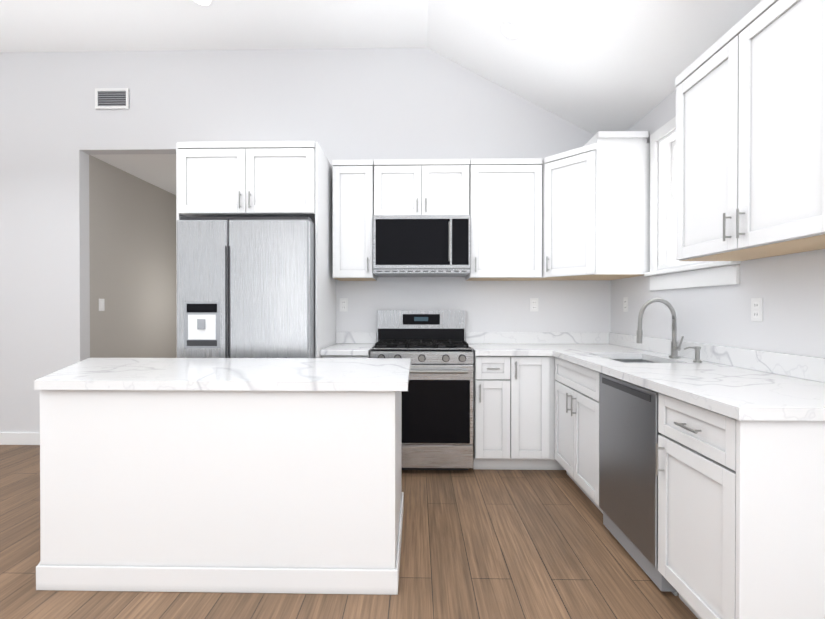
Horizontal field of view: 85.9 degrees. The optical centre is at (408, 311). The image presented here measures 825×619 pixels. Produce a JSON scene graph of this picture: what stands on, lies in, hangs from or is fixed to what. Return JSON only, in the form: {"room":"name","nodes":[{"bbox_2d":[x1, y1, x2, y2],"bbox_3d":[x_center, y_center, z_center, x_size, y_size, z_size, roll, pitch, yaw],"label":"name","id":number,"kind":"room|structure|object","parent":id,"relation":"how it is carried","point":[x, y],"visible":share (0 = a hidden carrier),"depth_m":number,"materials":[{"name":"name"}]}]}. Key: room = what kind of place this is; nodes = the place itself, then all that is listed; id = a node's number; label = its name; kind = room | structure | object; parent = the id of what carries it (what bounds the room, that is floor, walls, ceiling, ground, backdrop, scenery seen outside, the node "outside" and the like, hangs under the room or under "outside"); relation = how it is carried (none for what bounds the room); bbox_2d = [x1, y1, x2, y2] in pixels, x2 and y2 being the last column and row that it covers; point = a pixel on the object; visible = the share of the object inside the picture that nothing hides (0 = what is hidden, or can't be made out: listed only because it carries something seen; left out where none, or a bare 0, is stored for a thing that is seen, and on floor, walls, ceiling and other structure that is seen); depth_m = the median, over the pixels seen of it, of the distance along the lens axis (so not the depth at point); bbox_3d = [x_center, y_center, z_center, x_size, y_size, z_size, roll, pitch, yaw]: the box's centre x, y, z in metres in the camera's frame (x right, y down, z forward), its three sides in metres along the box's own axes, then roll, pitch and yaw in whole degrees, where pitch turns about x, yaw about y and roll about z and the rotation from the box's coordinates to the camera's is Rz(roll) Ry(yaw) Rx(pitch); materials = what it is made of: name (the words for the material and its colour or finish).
{"room":"kitchen","nodes":[
{"label":"kitchen","id":0,"kind":"room"},
{"bbox_2d":[89,155,176,357],"bbox_3d":[-2.960,-0.186,6.115,0.120,2.740,4.050,0,0,1],"label":"wall","id":1,"kind":"structure","parent":0,"point":[133,252],"depth_m":4.65,"materials":[{"name":"grey paint"}]},
{"bbox_2d":[99,299,104,310],"bbox_3d":[-2.931,-0.066,4.240,0.008,0.116,0.072,0,0,1],"label":"light switch","id":2,"kind":"object","parent":1,"relation":"attached to","point":[101,305],"visible":1,"depth_m":4.24,"materials":[{"name":"white plastic"}]},
{"bbox_2d":[91,154,175,194],"bbox_3d":[-2.322,-1.506,6.096,1.395,0.100,4.050,0,0,1],"label":"ceiling","id":3,"kind":"structure","parent":0,"point":[158,170],"depth_m":4.42,"materials":[{"name":"white paint"}]},
{"bbox_2d":[0,0,427,52],"bbox_3d":[-3.486,-2.369,0.242,7.147,0.140,7.450,0,0,1],"label":"ceiling","id":4,"kind":"structure","parent":0,"point":[87,25],"depth_m":3.59,"materials":[{"name":"white paint"}]},
{"bbox_2d":[191,0,213,6],"bbox_3d":[-1.530,-2.312,3.280,0.170,0.007,0.170,0,0,1],"label":"recessed light","id":5,"kind":"object","parent":4,"relation":"in","point":[205,3],"visible":1,"depth_m":3.31,"materials":[{"name":"white paint"}]},
{"bbox_2d":[0,48,610,432],"bbox_3d":[-2.546,-0.632,4.019,8.880,3.656,0.120,0,0,1],"label":"wall","id":6,"kind":"structure","parent":0,"point":[57,128],"depth_m":3.93,"materials":[{"name":"white paint"}]},
{"bbox_2d":[0,432,39,444],"bbox_3d":[-4.964,1.141,4.009,4.045,0.110,0.015,0,0,1],"label":"baseboard","id":7,"kind":"structure","parent":6,"relation":"attached to","point":[16,438],"depth_m":3.97,"materials":[{"name":"white paint"}]},
{"bbox_2d":[95,88,128,108],"bbox_3d":[-2.637,-1.894,3.947,0.300,0.180,0.013,0,0,1],"label":"air vent","id":8,"kind":"object","parent":6,"relation":"in","point":[111,98],"visible":1,"depth_m":3.94,"materials":[{"name":"grey plastic"}]},
{"bbox_2d":[340,298,347,310],"bbox_3d":[-0.572,-0.059,3.919,0.072,0.116,0.008,0,0,1],"label":"electrical outlet","id":9,"kind":"object","parent":6,"relation":"attached to","point":[343,304],"visible":1,"depth_m":3.92,"materials":[{"name":"white plastic"}]},
{"bbox_2d":[332,159,376,280],"bbox_3d":[-0.446,-0.747,3.725,0.330,0.952,0.381,0,0,1],"label":"upper cabinet","id":10,"kind":"object","parent":6,"relation":"attached to","point":[353,197],"visible":1,"depth_m":3.58,"materials":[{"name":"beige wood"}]},
{"bbox_2d":[374,159,469,214],"bbox_3d":[0.109,-0.991,3.713,0.770,0.463,0.381,0,0,1],"label":"upper cabinet","id":11,"kind":"object","parent":6,"relation":"attached to","point":[421,186],"visible":0.75,"depth_m":3.56,"materials":[{"name":"white wood"}]},
{"bbox_2d":[373,215,469,276],"bbox_3d":[0.108,-0.530,3.671,0.764,0.455,0.466,0,0,1],"label":"microwave","id":12,"kind":"object","parent":11,"relation":"attached to","point":[421,245],"visible":1,"depth_m":3.48,"materials":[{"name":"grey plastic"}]},
{"bbox_2d":[466,158,542,280],"bbox_3d":[0.786,-0.747,3.701,0.575,0.952,0.381,0,0,1],"label":"upper cabinet","id":13,"kind":"object","parent":6,"relation":"attached to","point":[505,204],"visible":1,"depth_m":3.55,"materials":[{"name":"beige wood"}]},
{"bbox_2d":[530,298,537,310],"bbox_3d":[1.102,-0.059,3.887,0.072,0.116,0.008,0,0,1],"label":"electrical outlet","id":14,"kind":"object","parent":6,"relation":"attached to","point":[533,304],"visible":1,"depth_m":3.88,"materials":[{"name":"white plastic"}]},
{"bbox_2d":[535,131,649,279],"bbox_3d":[1.419,-0.787,3.538,0.690,1.030,0.682,0,0,1],"label":"upper cabinet","id":15,"kind":"object","parent":6,"relation":"attached to","point":[596,206],"visible":1,"depth_m":3.22,"materials":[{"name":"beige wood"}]},
{"bbox_2d":[0,445,697,618],"bbox_3d":[-2.010,1.233,2.760,10.000,0.060,12.500,0,0,1],"label":"floor","id":16,"kind":"structure","parent":0,"point":[505,544],"depth_m":2.08,"materials":[{"name":"wood"}]},
{"bbox_2d":[36,390,403,594],"bbox_3d":[-1.011,0.768,2.312,1.948,0.875,0.814,0,0,1],"label":"kitchen island","id":17,"kind":"object","parent":16,"relation":"on","point":[293,492],"visible":1,"depth_m":1.91,"materials":[{"name":"white wood"}]},
{"bbox_2d":[34,358,410,390],"bbox_3d":[-0.997,0.310,2.309,2.007,0.039,0.880,0,0,1],"label":"island countertop","id":18,"kind":"structure","parent":17,"relation":"on","point":[307,374],"depth_m":2.06,"materials":[{"name":"stone"}]},
{"bbox_2d":[177,217,314,357],"bbox_3d":[-1.129,0.271,3.463,0.909,1.855,0.888,0,0,1],"label":"refrigerator","id":19,"kind":"object","parent":16,"relation":"on","point":[245,287],"visible":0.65,"depth_m":3.04,"materials":[{"name":"grey metal"}]},
{"bbox_2d":[176,141,335,357],"bbox_3d":[-1.161,-0.012,3.543,1.028,2.420,0.781,0,0,1],"label":"tall cabinet","id":20,"kind":"object","parent":16,"relation":"on","point":[258,179],"visible":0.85,"depth_m":3.19,"materials":[{"name":"white wood"}]},
{"bbox_2d":[322,354,369,357],"bbox_3d":[-0.466,0.761,3.594,0.355,0.875,0.661,0,0,1],"label":"base cabinet","id":21,"kind":"object","parent":16,"relation":"on","point":[343,356],"visible":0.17,"depth_m":3.30,"materials":[{"name":"white wood"}]},
{"bbox_2d":[320,332,375,355],"bbox_3d":[-0.466,0.253,3.595,0.355,0.139,0.653,0,0,1],"label":"countertop","id":22,"kind":"structure","parent":21,"relation":"on","point":[356,343],"depth_m":3.80,"materials":[{"name":"stone"}]},
{"bbox_2d":[370,310,472,469],"bbox_3d":[0.104,0.593,3.541,0.759,1.210,0.707,0,0,1],"label":"range","id":23,"kind":"object","parent":16,"relation":"on","point":[437,415],"visible":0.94,"depth_m":3.25,"materials":[{"name":"silver metal"}]},
{"bbox_2d":[472,354,519,469],"bbox_3d":[0.660,0.761,3.589,0.324,0.876,0.628,0,0,1],"label":"base cabinet","id":24,"kind":"object","parent":16,"relation":"on","point":[513,412],"depth_m":3.28,"materials":[{"name":"white wood"}]},
{"bbox_2d":[466,332,545,355],"bbox_3d":[0.768,0.253,3.572,0.540,0.139,0.653,0,0,1],"label":"countertop","id":25,"kind":"structure","parent":24,"relation":"on","point":[482,343],"depth_m":3.87,"materials":[{"name":"stone"}]},
{"bbox_2d":[520,356,551,469],"bbox_3d":[0.873,0.761,3.585,0.346,0.876,0.628,0,0,1],"label":"base cabinet","id":26,"kind":"object","parent":16,"relation":"on","point":[535,371],"depth_m":3.28,"materials":[{"name":"white wood"}]},
{"bbox_2d":[552,356,564,469],"bbox_3d":[1.376,0.761,3.575,0.776,0.876,0.628,0,0,1],"label":"base cabinet","id":27,"kind":"object","parent":16,"relation":"on","point":[555,465],"depth_m":3.29,"materials":[{"name":"white wood"}]},
{"bbox_2d":[574,332,625,335],"bbox_3d":[1.413,0.253,3.558,0.330,0.139,0.653,0,0,1],"label":"countertop","id":28,"kind":"structure","parent":27,"relation":"on","point":[575,333],"depth_m":3.86,"materials":[{"name":"stone"}]},
{"bbox_2d":[599,373,677,595],"bbox_3d":[1.379,0.771,2.170,0.650,0.871,0.592,0,0,1],"label":"dishwasher","id":29,"kind":"object","parent":16,"relation":"on","point":[629,433],"visible":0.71,"depth_m":2.11,"materials":[{"name":"grey metal"}]},
{"bbox_2d":[656,393,824,618],"bbox_3d":[1.388,0.772,1.629,0.678,0.876,0.478,0,0,1],"label":"base cabinet","id":30,"kind":"object","parent":16,"relation":"on","point":[741,519],"depth_m":1.40,"materials":[{"name":"white wood"}]},
{"bbox_2d":[546,332,824,420],"bbox_3d":[1.383,0.258,2.621,0.726,0.139,2.528,0,0,1],"label":"countertop","id":31,"kind":"structure","parent":30,"relation":"on","point":[741,383],"depth_m":2.02,"materials":[{"name":"stone"}]},
{"bbox_2d":[612,359,655,362],"bbox_3d":[1.408,0.499,2.773,0.385,0.339,0.550,0,0,1],"label":"undermount sink","id":32,"kind":"object","parent":31,"relation":"in","point":[632,360],"visible":0.02,"depth_m":3.04,"materials":[{"name":"silver metal"}]},
{"bbox_2d":[636,298,683,357],"bbox_3d":[1.554,0.101,2.738,0.263,0.373,0.111,0,0,1],"label":"faucet","id":33,"kind":"object","parent":31,"relation":"on","point":[675,348],"visible":1,"depth_m":2.75,"materials":[{"name":"silver metal"}]},
{"bbox_2d":[684,346,701,362],"bbox_3d":[1.623,0.244,2.533,0.099,0.090,0.044,0,0,1],"label":"soap dispenser","id":34,"kind":"object","parent":31,"relation":"on","point":[697,354],"visible":1,"depth_m":2.52,"materials":[{"name":"silver metal"}]},
{"bbox_2d":[427,0,761,134],"bbox_3d":[0.893,-1.941,0.159,1.613,0.995,7.450,0,0,1],"label":"ceiling","id":35,"kind":"structure","parent":0,"point":[594,67],"depth_m":3.06,"materials":[{"name":"white paint"}]},
{"bbox_2d":[611,89,824,357],"bbox_3d":[1.759,-0.193,0.152,0.120,2.821,7.450,0,0,1],"label":"wall","id":36,"kind":"structure","parent":0,"point":[789,289],"depth_m":2.32,"materials":[{"name":"white paint"}]},
{"bbox_2d":[623,297,627,311],"bbox_3d":[1.762,-0.057,3.598,0.008,0.116,0.072,0,0,1],"label":"outlet","id":37,"kind":"object","parent":36,"relation":"attached to","point":[625,304],"visible":1,"depth_m":3.59,"materials":[{"name":"white plastic"}]},
{"bbox_2d":[644,116,740,290],"bbox_3d":[1.788,-0.707,2.759,0.185,1.120,0.890,0,0,1],"label":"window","id":38,"kind":"structure","parent":36,"relation":"in","point":[663,174],"depth_m":3.08,"materials":[{"name":"white paint"}]},
{"bbox_2d":[675,0,824,260],"bbox_3d":[1.555,-0.737,1.828,0.347,0.950,0.961,0,0,1],"label":"upper cabinet","id":39,"kind":"object","parent":36,"relation":"attached to","point":[750,135],"depth_m":1.80,"materials":[{"name":"white wood"}]},
{"bbox_2d":[751,298,762,321],"bbox_3d":[1.735,-0.009,2.209,0.008,0.116,0.072,0,0,1],"label":"electrical outlet","id":40,"kind":"object","parent":36,"relation":"attached to","point":[756,309],"visible":1,"depth_m":2.20,"materials":[{"name":"white plastic"}]},
{"bbox_2d":[811,0,824,239],"bbox_3d":[1.538,-0.732,0.958,0.347,0.950,1.022,0,0,1],"label":"upper cabinet","id":41,"kind":"object","parent":36,"relation":"attached to","point":[817,229],"depth_m":1.49,"materials":[{"name":"white wood"}]}
]}

